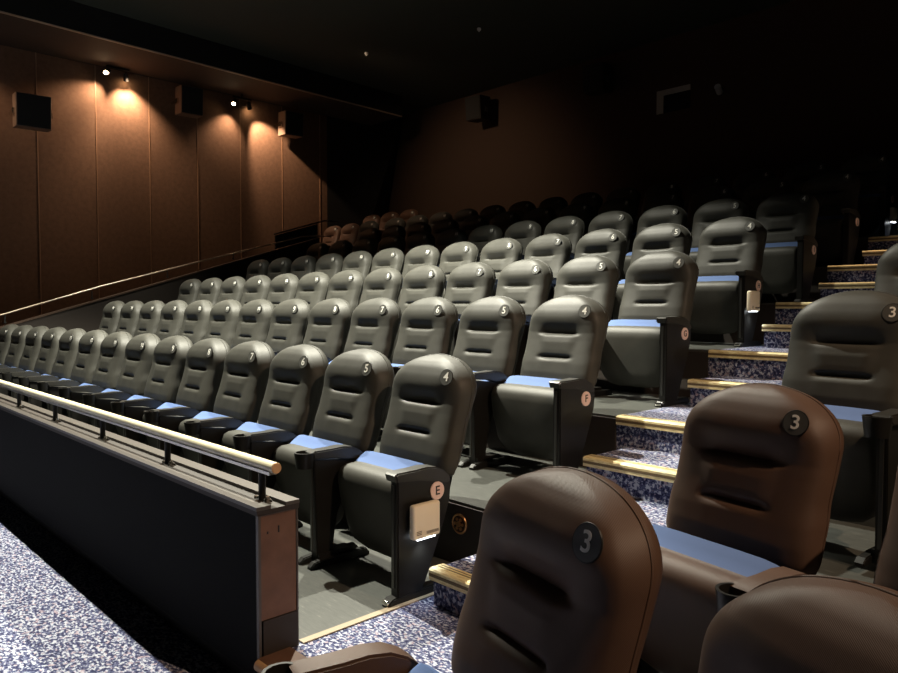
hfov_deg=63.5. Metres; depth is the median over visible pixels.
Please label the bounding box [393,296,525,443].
seat
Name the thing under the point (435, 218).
seat
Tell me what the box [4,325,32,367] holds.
seat
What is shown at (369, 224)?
seat
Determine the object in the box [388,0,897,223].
wall
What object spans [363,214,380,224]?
seat
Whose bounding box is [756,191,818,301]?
seat
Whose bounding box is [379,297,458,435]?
seat
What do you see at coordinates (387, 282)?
seat
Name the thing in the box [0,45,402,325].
wall
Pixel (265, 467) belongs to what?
handrail
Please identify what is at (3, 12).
trim
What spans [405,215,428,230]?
seat
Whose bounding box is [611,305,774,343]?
trim
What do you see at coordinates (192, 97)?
grille
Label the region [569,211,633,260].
seat
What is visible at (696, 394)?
floor
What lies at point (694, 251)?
seat cushion
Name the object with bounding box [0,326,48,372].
seat
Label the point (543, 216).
seat
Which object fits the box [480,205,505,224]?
seat
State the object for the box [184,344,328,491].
seat
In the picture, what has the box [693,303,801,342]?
floor
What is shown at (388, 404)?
seat cushion
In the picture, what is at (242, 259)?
trim
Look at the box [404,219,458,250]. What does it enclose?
seat
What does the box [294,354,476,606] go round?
seat
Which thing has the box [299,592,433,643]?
strip
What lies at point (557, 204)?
seat
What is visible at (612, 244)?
seat
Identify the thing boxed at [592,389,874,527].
floor
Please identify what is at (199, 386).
seat
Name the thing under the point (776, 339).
floor
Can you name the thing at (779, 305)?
stair nosing
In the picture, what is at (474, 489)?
floor
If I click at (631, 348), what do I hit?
seat cushion
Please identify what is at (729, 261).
seat
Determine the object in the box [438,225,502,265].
seat
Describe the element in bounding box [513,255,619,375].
seat
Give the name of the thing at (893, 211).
light
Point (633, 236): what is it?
seat cushion
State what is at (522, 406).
seat cushion
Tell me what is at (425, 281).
seat
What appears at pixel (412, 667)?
seat cushion
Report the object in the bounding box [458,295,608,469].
seat
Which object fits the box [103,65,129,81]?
wall spotlight
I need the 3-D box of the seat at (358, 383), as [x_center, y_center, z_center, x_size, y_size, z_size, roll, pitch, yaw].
[-0.646,0.520,3.522,0.623,0.910,0.585,-2,3,-43]
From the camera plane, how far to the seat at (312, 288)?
7.25 m
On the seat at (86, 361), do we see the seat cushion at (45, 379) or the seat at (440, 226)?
the seat cushion at (45, 379)
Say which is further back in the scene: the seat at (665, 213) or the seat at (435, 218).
the seat at (435, 218)
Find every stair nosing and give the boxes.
[429,563,471,593]
[583,454,676,482]
[616,414,684,433]
[687,379,746,389]
[708,349,787,360]
[762,324,791,331]
[775,302,811,308]
[818,282,874,288]
[827,264,876,270]
[862,250,885,255]
[868,235,897,241]
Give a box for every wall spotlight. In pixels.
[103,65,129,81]
[231,94,251,109]
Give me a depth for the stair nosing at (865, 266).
5.54 m
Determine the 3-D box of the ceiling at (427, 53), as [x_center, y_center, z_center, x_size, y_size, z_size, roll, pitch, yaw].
[-1.002,-4.250,3.996,16.100,0.100,18.700,-2,3,-44]
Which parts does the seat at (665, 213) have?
backrest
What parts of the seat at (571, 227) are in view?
backrest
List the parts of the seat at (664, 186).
backrest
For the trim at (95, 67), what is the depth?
11.05 m
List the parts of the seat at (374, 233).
backrest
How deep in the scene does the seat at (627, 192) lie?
9.10 m
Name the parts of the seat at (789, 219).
backrest, panel, armrest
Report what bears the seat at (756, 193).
on the floor
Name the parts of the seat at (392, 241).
backrest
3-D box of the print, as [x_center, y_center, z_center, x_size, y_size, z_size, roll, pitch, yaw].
[-0.080,0.739,2.750,0.110,0.017,0.001,-2,3,-44]
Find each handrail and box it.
[0,235,331,323]
[0,380,280,503]
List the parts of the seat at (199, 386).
arm post, armrest, backrest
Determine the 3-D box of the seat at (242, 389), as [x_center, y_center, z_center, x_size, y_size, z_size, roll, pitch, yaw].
[-1.415,0.485,4.335,0.623,0.910,0.585,-2,3,-43]
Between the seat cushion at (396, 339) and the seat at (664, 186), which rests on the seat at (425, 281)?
the seat cushion at (396, 339)
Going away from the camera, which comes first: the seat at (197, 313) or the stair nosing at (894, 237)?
the stair nosing at (894, 237)
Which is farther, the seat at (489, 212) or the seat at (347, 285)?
the seat at (489, 212)
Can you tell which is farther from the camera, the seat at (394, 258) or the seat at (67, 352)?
the seat at (394, 258)
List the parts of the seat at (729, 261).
backrest, armrest, panel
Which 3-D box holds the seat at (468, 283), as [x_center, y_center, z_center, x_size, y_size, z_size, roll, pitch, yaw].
[-0.018,-0.133,5.652,0.623,0.910,0.585,-2,3,-43]
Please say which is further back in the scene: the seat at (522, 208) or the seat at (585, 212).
the seat at (522, 208)
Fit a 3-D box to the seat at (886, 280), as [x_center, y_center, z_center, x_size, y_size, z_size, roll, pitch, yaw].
[2.140,-0.036,3.327,0.623,0.910,0.652,-2,3,-38]
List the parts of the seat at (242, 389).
arm post, armrest, backrest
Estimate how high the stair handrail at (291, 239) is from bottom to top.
1.834 m
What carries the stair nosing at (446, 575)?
on the step at (447, 598)
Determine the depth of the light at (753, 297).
4.68 m
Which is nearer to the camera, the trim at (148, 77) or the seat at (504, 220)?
the seat at (504, 220)
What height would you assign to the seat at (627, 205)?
0.910 m
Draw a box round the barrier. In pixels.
[0,393,299,672]
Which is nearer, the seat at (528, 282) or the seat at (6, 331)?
the seat at (528, 282)
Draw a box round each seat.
[0,324,18,364]
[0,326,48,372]
[0,327,66,402]
[2,328,85,409]
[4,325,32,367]
[18,329,107,416]
[37,331,132,424]
[58,333,160,434]
[82,335,192,445]
[99,301,124,334]
[111,338,230,457]
[115,300,143,336]
[134,300,164,336]
[144,340,274,472]
[155,300,187,339]
[177,279,201,304]
[179,300,213,343]
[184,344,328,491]
[197,278,222,304]
[204,299,242,348]
[217,276,245,302]
[231,299,274,348]
[233,348,394,526]
[240,275,270,305]
[245,259,269,280]
[261,466,662,672]
[265,298,310,351]
[267,257,292,280]
[267,273,298,306]
[274,298,352,401]
[290,255,316,279]
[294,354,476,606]
[295,272,329,308]
[306,243,328,260]
[312,297,401,427]
[315,253,343,278]
[322,226,341,245]
[326,270,364,310]
[328,223,359,247]
[328,240,352,258]
[342,251,372,278]
[343,267,402,352]
[352,238,377,257]
[356,221,378,241]
[359,228,381,253]
[359,248,404,302]
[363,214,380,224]
[370,235,405,271]
[379,212,398,229]
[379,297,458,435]
[380,209,418,232]
[381,225,405,239]
[384,218,405,229]
[390,265,445,363]
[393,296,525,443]
[397,245,439,303]
[401,232,434,274]
[401,242,478,297]
[403,222,430,252]
[403,228,467,267]
[404,212,452,238]
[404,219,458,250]
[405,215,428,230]
[434,215,488,246]
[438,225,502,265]
[444,262,495,355]
[445,238,522,291]
[453,208,477,228]
[453,259,552,351]
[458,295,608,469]
[477,220,541,261]
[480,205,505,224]
[490,211,520,237]
[492,233,571,295]
[508,201,535,220]
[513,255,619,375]
[521,216,584,259]
[523,207,556,235]
[538,197,567,217]
[548,229,627,300]
[559,203,594,234]
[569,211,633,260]
[570,192,602,217]
[584,197,637,234]
[594,250,698,406]
[606,187,640,218]
[612,223,691,319]
[621,205,687,279]
[628,192,683,252]
[633,182,681,232]
[638,383,843,672]
[683,176,726,215]
[686,185,736,232]
[689,198,748,261]
[690,217,766,346]
[698,575,897,672]
[742,178,794,218]
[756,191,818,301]
[782,290,897,567]
[802,170,860,264]
[840,154,894,235]
[873,467,897,590]
[874,243,897,295]
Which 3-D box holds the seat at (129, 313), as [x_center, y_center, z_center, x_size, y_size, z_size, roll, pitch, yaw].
[-3.822,0.044,8.214,0.623,0.910,0.585,-2,3,-45]
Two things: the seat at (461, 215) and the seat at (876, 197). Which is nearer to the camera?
the seat at (876, 197)
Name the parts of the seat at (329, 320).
backrest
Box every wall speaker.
[9,91,51,131]
[171,85,202,118]
[274,110,303,138]
[465,94,490,122]
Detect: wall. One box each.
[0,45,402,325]
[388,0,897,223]
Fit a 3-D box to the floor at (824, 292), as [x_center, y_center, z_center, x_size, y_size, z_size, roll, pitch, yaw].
[3.146,-0.314,5.241,0.370,0.144,0.740,-2,3,-44]
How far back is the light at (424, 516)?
2.74 m
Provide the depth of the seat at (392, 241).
9.39 m
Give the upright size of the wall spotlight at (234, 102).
0.232 m
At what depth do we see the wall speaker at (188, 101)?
11.65 m
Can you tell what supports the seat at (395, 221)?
on the floor
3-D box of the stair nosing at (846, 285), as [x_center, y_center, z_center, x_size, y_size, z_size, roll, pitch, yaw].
[2.990,-0.366,5.165,0.074,0.045,0.650,-2,3,-44]
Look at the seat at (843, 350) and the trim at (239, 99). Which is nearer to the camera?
the seat at (843, 350)
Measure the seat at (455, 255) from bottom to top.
0.910 m
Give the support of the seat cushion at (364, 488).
on the seat at (433, 395)
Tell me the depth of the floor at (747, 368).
4.26 m
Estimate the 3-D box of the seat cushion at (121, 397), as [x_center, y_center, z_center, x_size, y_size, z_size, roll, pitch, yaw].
[-2.200,0.631,5.093,0.174,0.405,0.452,-2,3,-44]
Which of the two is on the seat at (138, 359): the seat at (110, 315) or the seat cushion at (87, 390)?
the seat cushion at (87, 390)
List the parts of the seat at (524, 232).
backrest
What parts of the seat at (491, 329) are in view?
backrest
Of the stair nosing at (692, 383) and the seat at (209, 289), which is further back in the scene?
the seat at (209, 289)
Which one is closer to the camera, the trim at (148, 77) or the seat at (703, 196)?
the seat at (703, 196)
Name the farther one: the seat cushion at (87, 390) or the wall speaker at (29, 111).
the wall speaker at (29, 111)
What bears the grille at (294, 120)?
attached to the wall speaker at (290, 123)
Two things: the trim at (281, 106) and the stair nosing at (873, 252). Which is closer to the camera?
the stair nosing at (873, 252)
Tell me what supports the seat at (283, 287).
on the floor at (627, 436)
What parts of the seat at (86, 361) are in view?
arm post, armrest, backrest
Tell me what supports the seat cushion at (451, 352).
on the seat at (468, 283)
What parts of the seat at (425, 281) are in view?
backrest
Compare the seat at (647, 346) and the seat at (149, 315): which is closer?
the seat at (647, 346)
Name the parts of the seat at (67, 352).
arm post, armrest, backrest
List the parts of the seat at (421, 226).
backrest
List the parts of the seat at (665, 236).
backrest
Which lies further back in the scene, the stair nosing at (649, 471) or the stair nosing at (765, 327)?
the stair nosing at (765, 327)
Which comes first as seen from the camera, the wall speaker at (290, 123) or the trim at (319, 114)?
the wall speaker at (290, 123)
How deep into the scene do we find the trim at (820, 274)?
5.76 m
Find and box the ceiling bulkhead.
[0,0,401,115]
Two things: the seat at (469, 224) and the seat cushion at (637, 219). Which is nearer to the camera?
the seat cushion at (637, 219)
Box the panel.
[274,220,339,248]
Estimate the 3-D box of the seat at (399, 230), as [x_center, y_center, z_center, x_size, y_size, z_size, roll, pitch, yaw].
[-1.027,-1.226,10.847,0.623,0.910,0.585,-2,3,-45]
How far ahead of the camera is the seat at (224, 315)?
6.60 m
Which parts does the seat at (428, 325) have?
backrest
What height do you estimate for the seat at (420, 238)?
0.910 m
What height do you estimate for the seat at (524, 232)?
0.910 m
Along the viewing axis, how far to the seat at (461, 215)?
11.16 m
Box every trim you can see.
[0,11,401,116]
[0,238,319,328]
[35,52,41,314]
[95,67,99,297]
[148,77,151,283]
[196,87,198,260]
[239,99,241,258]
[281,106,282,230]
[317,398,615,466]
[319,114,320,242]
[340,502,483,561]
[595,351,707,397]
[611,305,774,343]
[761,268,826,302]
[815,239,867,266]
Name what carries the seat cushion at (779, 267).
on the seat at (789, 219)
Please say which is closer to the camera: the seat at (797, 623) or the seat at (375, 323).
the seat at (797, 623)
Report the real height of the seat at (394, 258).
0.910 m
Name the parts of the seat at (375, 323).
backrest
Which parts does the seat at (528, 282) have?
arm post, backrest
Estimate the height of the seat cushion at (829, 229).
0.405 m
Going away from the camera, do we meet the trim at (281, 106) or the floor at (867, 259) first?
the floor at (867, 259)
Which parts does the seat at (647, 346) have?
backrest, armrest, panel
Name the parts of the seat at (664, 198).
backrest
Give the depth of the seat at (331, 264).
8.72 m
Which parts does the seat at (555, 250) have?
arm post, backrest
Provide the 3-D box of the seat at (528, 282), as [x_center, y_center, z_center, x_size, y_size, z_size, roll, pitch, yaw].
[0.367,-0.116,5.247,0.623,0.910,0.585,-2,3,-43]
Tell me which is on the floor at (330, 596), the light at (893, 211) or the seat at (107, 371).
the seat at (107, 371)
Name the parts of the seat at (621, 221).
backrest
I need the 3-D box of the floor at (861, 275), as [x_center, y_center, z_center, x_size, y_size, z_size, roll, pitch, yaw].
[3.601,-0.201,5.739,0.970,0.700,0.820,-2,3,-44]
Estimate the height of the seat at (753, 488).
0.910 m
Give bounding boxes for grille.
[182,85,202,115]
[286,111,302,135]
[465,95,479,119]
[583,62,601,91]
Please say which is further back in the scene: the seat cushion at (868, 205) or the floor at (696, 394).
the seat cushion at (868, 205)
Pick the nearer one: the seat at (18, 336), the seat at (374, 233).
the seat at (18, 336)
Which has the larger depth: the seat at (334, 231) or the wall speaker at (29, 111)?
the seat at (334, 231)
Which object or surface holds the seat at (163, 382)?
on the floor at (330, 596)
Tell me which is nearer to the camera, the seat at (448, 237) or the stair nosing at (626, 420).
the stair nosing at (626, 420)
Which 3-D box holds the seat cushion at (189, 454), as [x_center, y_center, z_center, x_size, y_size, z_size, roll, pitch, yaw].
[-1.427,0.666,4.284,0.174,0.405,0.452,-2,3,-43]
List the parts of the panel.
panel, rail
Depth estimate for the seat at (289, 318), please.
5.80 m
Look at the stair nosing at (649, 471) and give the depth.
3.21 m
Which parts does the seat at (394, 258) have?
backrest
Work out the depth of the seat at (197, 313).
6.99 m
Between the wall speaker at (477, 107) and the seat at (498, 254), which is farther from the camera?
the wall speaker at (477, 107)
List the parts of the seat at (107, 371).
arm post, armrest, backrest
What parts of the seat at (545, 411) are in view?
arm post, armrest, backrest, armrest, panel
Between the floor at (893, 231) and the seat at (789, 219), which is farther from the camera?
the floor at (893, 231)
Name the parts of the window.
glass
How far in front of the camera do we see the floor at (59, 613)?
2.90 m
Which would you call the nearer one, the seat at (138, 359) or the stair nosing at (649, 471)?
the stair nosing at (649, 471)
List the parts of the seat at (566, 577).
armrest, backrest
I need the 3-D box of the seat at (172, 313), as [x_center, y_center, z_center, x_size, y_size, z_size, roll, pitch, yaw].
[-3.037,0.079,7.417,0.623,0.910,0.585,-2,3,-44]
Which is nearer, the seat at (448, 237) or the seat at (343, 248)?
the seat at (448, 237)
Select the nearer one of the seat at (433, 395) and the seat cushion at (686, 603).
the seat cushion at (686, 603)
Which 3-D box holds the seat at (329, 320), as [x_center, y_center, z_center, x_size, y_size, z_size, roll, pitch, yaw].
[-1.093,0.166,5.408,0.623,0.910,0.585,-2,3,-44]
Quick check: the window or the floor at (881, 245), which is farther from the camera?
the window
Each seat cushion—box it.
[44,378,69,416]
[64,383,91,424]
[86,389,118,434]
[114,395,148,445]
[143,402,185,457]
[178,411,227,472]
[221,422,279,491]
[273,435,343,525]
[338,451,422,556]
[382,364,403,426]
[390,323,400,363]
[408,663,439,672]
[450,341,452,355]
[464,371,492,443]
[491,375,558,459]
[600,319,659,387]
[612,279,624,319]
[621,252,631,279]
[628,232,636,252]
[633,218,638,232]
[641,524,779,672]
[689,248,697,261]
[690,275,738,333]
[761,242,796,293]
[815,215,843,261]
[824,404,879,522]
[857,194,880,235]
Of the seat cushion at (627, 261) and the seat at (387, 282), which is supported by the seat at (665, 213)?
the seat cushion at (627, 261)
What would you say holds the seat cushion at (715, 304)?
on the seat at (729, 261)
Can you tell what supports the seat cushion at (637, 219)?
on the seat at (664, 186)
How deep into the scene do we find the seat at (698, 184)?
8.39 m
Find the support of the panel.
on the floor
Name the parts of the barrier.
trim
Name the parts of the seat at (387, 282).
backrest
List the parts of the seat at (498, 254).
backrest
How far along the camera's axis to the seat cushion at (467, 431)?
4.02 m
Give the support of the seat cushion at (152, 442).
on the seat at (199, 386)
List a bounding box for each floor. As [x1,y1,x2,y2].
[0,495,233,672]
[257,416,875,582]
[257,520,658,672]
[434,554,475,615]
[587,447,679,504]
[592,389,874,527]
[689,341,788,379]
[690,376,781,406]
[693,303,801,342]
[764,331,790,347]
[820,288,873,297]
[827,270,875,282]
[858,214,897,237]
[864,255,881,263]
[868,240,897,250]
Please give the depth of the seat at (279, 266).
9.54 m
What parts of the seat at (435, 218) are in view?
backrest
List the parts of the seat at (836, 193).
backrest, panel, armrest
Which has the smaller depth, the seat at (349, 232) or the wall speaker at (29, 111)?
the wall speaker at (29, 111)
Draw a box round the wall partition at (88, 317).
[16,239,319,332]
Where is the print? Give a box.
[417,528,438,535]
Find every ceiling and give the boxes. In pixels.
[0,13,398,124]
[71,0,794,114]
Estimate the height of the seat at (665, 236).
0.910 m
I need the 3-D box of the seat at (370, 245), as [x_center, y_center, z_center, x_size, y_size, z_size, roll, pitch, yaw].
[-1.336,-0.892,9.788,0.623,0.910,0.585,-2,3,-44]
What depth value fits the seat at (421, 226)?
10.49 m
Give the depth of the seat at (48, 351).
7.16 m
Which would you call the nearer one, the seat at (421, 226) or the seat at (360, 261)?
the seat at (360, 261)
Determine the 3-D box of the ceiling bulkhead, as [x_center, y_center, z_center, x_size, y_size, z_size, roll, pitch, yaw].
[-6.063,-4.203,8.473,0.020,0.382,15.019,2,3,43]
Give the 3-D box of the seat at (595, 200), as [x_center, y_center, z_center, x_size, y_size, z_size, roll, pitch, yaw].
[1.631,-1.456,9.511,0.623,0.910,0.585,-2,3,-44]
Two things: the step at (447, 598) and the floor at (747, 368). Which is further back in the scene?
the floor at (747, 368)
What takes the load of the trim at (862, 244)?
attached to the floor
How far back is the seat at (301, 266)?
9.13 m
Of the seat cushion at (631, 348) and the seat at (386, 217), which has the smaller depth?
the seat cushion at (631, 348)
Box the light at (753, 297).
[747,291,759,311]
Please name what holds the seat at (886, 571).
on the floor at (330, 596)
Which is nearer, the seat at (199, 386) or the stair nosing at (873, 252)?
the seat at (199, 386)
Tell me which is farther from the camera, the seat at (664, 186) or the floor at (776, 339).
the seat at (664, 186)
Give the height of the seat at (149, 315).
0.910 m
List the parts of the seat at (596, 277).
arm post, armrest, backrest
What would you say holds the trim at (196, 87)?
attached to the wall at (68, 175)
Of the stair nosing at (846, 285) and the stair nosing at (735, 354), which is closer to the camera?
the stair nosing at (735, 354)
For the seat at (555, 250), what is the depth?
6.31 m
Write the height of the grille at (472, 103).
0.394 m
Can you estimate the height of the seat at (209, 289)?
0.910 m
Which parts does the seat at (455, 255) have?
backrest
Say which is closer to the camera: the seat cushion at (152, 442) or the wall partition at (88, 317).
the seat cushion at (152, 442)
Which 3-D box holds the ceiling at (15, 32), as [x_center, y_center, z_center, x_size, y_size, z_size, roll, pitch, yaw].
[-6.396,-4.040,8.826,15.000,0.037,1.680,-2,3,-44]
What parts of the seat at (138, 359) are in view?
arm post, armrest, backrest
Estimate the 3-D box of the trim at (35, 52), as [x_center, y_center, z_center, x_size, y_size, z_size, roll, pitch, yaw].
[-5.945,-1.607,10.527,0.011,4.960,0.006,-2,3,-44]
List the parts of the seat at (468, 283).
backrest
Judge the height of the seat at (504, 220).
0.910 m
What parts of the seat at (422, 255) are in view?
backrest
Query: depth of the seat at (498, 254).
6.73 m
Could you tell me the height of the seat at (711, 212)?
0.910 m
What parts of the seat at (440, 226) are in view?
backrest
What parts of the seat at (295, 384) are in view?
arm post, armrest, backrest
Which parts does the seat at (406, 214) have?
backrest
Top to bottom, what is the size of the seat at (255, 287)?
0.910 m
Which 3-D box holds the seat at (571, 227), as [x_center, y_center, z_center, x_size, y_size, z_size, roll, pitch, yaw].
[1.001,-0.788,7.380,0.623,0.910,0.585,-2,3,-44]
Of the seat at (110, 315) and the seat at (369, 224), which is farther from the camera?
the seat at (369, 224)
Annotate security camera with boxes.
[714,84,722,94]
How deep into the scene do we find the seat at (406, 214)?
13.38 m
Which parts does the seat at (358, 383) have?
armrest, arm post, backrest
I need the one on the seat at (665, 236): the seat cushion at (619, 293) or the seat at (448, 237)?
the seat cushion at (619, 293)
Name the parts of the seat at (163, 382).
arm post, armrest, backrest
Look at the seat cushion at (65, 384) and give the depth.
6.03 m
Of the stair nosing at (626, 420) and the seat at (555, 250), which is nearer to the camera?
the stair nosing at (626, 420)
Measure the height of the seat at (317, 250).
0.910 m
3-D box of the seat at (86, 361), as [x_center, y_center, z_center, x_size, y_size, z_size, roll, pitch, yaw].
[-3.355,0.398,6.348,0.623,0.910,0.585,-2,3,-44]
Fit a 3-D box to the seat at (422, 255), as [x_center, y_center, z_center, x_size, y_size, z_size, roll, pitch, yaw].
[-0.474,-0.507,7.527,0.623,0.910,0.585,-2,3,-44]
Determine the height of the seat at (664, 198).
0.910 m
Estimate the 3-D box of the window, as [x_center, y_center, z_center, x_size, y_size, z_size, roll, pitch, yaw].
[3.345,-3.535,10.819,0.020,0.340,0.540,-2,3,-44]
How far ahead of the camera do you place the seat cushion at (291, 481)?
3.47 m
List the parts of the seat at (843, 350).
backrest, armrest, arm post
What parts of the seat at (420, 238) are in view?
backrest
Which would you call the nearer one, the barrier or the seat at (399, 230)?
the barrier
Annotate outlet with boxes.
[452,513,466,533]
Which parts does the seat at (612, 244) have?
arm post, backrest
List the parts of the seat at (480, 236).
backrest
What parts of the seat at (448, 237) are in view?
backrest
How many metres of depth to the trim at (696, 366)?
4.45 m
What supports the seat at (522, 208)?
on the floor
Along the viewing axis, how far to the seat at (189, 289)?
9.24 m
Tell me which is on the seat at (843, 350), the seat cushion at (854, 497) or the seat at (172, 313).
the seat cushion at (854, 497)
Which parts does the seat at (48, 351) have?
arm post, armrest, backrest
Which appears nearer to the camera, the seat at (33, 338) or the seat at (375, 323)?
the seat at (375, 323)
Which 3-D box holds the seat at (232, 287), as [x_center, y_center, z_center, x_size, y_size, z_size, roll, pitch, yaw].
[-2.740,-0.254,8.465,0.623,0.910,0.585,-2,3,-44]
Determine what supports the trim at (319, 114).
attached to the wall at (68, 175)
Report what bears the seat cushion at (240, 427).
on the seat at (295, 384)
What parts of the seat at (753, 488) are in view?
backrest, armrest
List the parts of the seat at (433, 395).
armrest, arm post, armrest, panel, backrest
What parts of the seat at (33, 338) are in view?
backrest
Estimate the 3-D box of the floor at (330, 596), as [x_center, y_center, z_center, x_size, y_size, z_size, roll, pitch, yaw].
[-1.012,1.334,3.534,1.100,0.720,13.700,-2,3,-44]
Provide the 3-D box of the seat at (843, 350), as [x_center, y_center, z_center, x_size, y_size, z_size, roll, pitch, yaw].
[1.410,0.280,2.684,0.623,0.910,0.652,-2,3,-38]
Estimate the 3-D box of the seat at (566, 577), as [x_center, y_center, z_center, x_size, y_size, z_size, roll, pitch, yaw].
[0.038,0.788,1.460,0.673,0.982,0.715,-1,3,-29]
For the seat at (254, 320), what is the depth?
6.21 m
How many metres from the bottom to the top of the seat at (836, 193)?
0.910 m
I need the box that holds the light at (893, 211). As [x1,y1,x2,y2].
[890,207,897,222]
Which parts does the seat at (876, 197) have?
backrest, armrest, panel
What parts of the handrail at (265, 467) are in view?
post, post, post, post, post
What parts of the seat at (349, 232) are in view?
backrest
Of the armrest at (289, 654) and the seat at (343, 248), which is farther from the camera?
the seat at (343, 248)
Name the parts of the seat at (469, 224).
backrest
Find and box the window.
[656,84,690,114]
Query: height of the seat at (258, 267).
0.910 m
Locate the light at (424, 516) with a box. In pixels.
[410,499,439,540]

